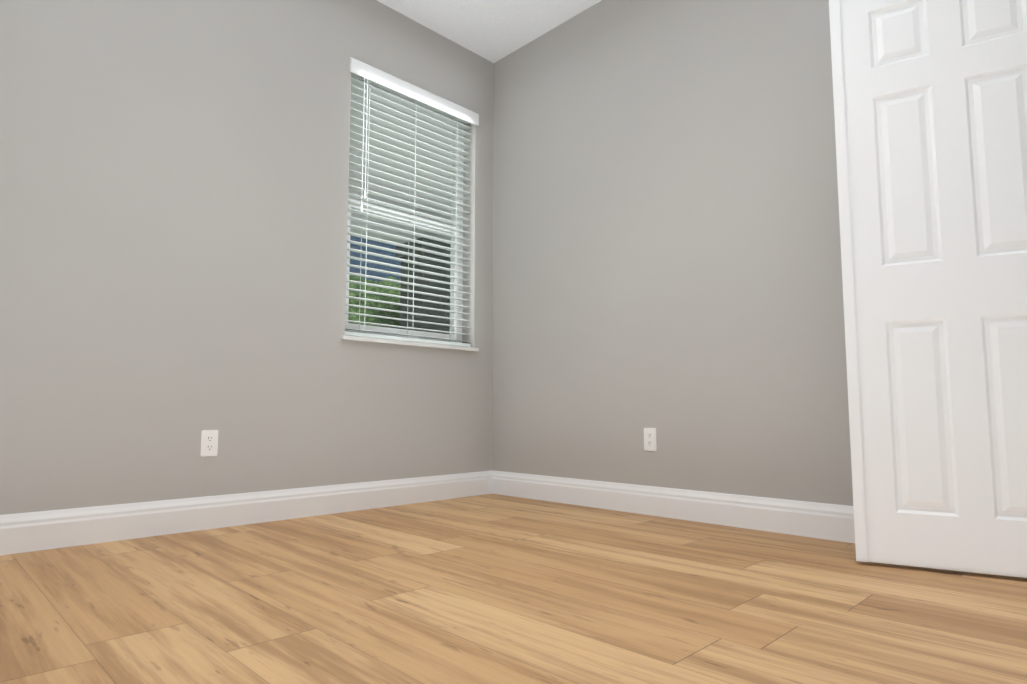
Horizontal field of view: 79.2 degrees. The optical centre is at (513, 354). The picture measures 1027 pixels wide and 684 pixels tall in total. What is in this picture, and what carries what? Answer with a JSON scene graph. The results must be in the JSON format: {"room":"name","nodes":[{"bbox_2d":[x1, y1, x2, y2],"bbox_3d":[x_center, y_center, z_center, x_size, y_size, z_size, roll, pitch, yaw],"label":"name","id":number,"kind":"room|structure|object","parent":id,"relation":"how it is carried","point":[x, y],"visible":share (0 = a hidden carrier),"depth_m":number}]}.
{"room":"empty bedroom","nodes":[
{"label":"empty bedroom","id":0,"kind":"room"},
{"bbox_2d":[0,0,493,514],"bbox_3d":[-0.713,-0.579,3.578,4.700,2.820,0.200,5,-7,-44],"label":"wall","id":1,"kind":"structure","parent":0,"point":[174,178],"depth_m":2.77},
{"bbox_2d":[200,430,217,456],"bbox_3d":[-1.334,0.388,2.727,0.070,0.115,0.008,5,-7,-44],"label":"outlet","id":2,"kind":"object","parent":1,"relation":"attached to","point":[209,442],"visible":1,"depth_m":2.72},
{"bbox_2d":[348,90,451,243],"bbox_3d":[-0.775,-1.609,5.377,9.000,0.700,2.300,5,-7,-44],"label":"porch roof","id":3,"kind":"structure","parent":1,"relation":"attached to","point":[383,237],"depth_m":5.65},
{"bbox_2d":[345,72,471,346],"bbox_3d":[-0.634,-0.815,3.684,0.890,1.510,0.163,5,-7,-44],"label":"window blinds","id":4,"kind":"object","parent":1,"relation":"in","point":[457,127],"depth_m":3.65},
{"bbox_2d":[341,335,478,351],"bbox_3d":[-0.594,-0.058,3.574,0.930,0.021,0.137,5,-7,-44],"label":"window sill","id":5,"kind":"structure","parent":1,"relation":"attached to","point":[364,339],"depth_m":3.47},
{"bbox_2d":[349,57,478,211],"bbox_3d":[-0.555,-1.162,3.635,0.914,0.841,0.019,5,-7,-44],"label":"blind valance","id":6,"kind":"object","parent":1,"relation":"attached to","point":[373,74],"visible":0.98,"depth_m":3.58},
{"bbox_2d":[377,0,601,62],"bbox_3d":[1.687,-2.273,1.082,5.000,0.100,7.330,5,-7,-44],"label":"ceiling","id":7,"kind":"structure","parent":0,"point":[493,31],"depth_m":3.67},
{"bbox_2d":[0,494,1026,683],"bbox_3d":[0.159,0.642,1.417,3.090,0.004,3.950,5,-7,-44],"label":"floor","id":8,"kind":"structure","parent":0,"point":[491,589],"depth_m":1.62},
{"bbox_2d":[493,0,852,505],"bbox_3d":[0.868,-0.623,3.091,0.120,2.820,2.720,5,-7,-44],"label":"wall","id":9,"kind":"structure","parent":0,"point":[667,264],"depth_m":3.07},
{"bbox_2d":[0,471,854,554],"bbox_3d":[0.159,0.570,1.424,3.070,0.140,3.930,5,-7,-44],"label":"baseboard","id":10,"kind":"structure","parent":9,"relation":"attached to","point":[36,531],"depth_m":2.79},
{"bbox_2d":[644,428,656,450],"bbox_3d":[0.680,0.421,3.095,0.008,0.115,0.070,5,-7,-44],"label":"outlet","id":11,"kind":"object","parent":9,"relation":"attached to","point":[650,439],"visible":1,"depth_m":3.09},
{"bbox_3d":[1.759,0.608,1.120,0.979,0.009,0.979,5,-7,-44],"label":"floor","id":12,"kind":"structure","parent":0,"visible":0},
{"bbox_3d":[1.876,-0.439,1.215,1.057,2.119,1.057,5,-7,-44],"label":"door frame","id":13,"kind":"structure","parent":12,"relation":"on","visible":0},
{"bbox_2d":[829,0,1026,577],"bbox_3d":[1.450,-0.330,2.022,0.676,2.018,0.056,-3,-6,29],"label":"door","id":14,"kind":"structure","parent":13,"relation":"attached to","point":[930,106],"depth_m":2.03},
{"label":"outside","id":15,"kind":"structure","parent":0,"visible":0},
{"bbox_3d":[-25.539,4.498,39.239,100.000,0.300,85.870,5,-7,-44],"label":"ground","id":16,"kind":"structure","parent":15,"visible":0},
{"bbox_2d":[348,275,400,327],"bbox_3d":[-4.266,0.054,15.208,3.757,4.175,3.462,5,-7,-44],"label":"tree","id":17,"kind":"object","parent":16,"relation":"on","point":[372,296],"depth_m":14.56},
{"bbox_3d":[-0.775,1.159,5.124,9.000,0.240,2.300,5,-7,-44],"label":"porch","id":18,"kind":"object","parent":16,"relation":"on","visible":0},
{"bbox_2d":[396,237,449,333],"bbox_3d":[-0.917,-0.001,6.445,0.460,2.310,0.460,5,-7,-44],"label":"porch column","id":19,"kind":"structure","parent":18,"relation":"on","point":[427,297],"depth_m":6.36}
]}

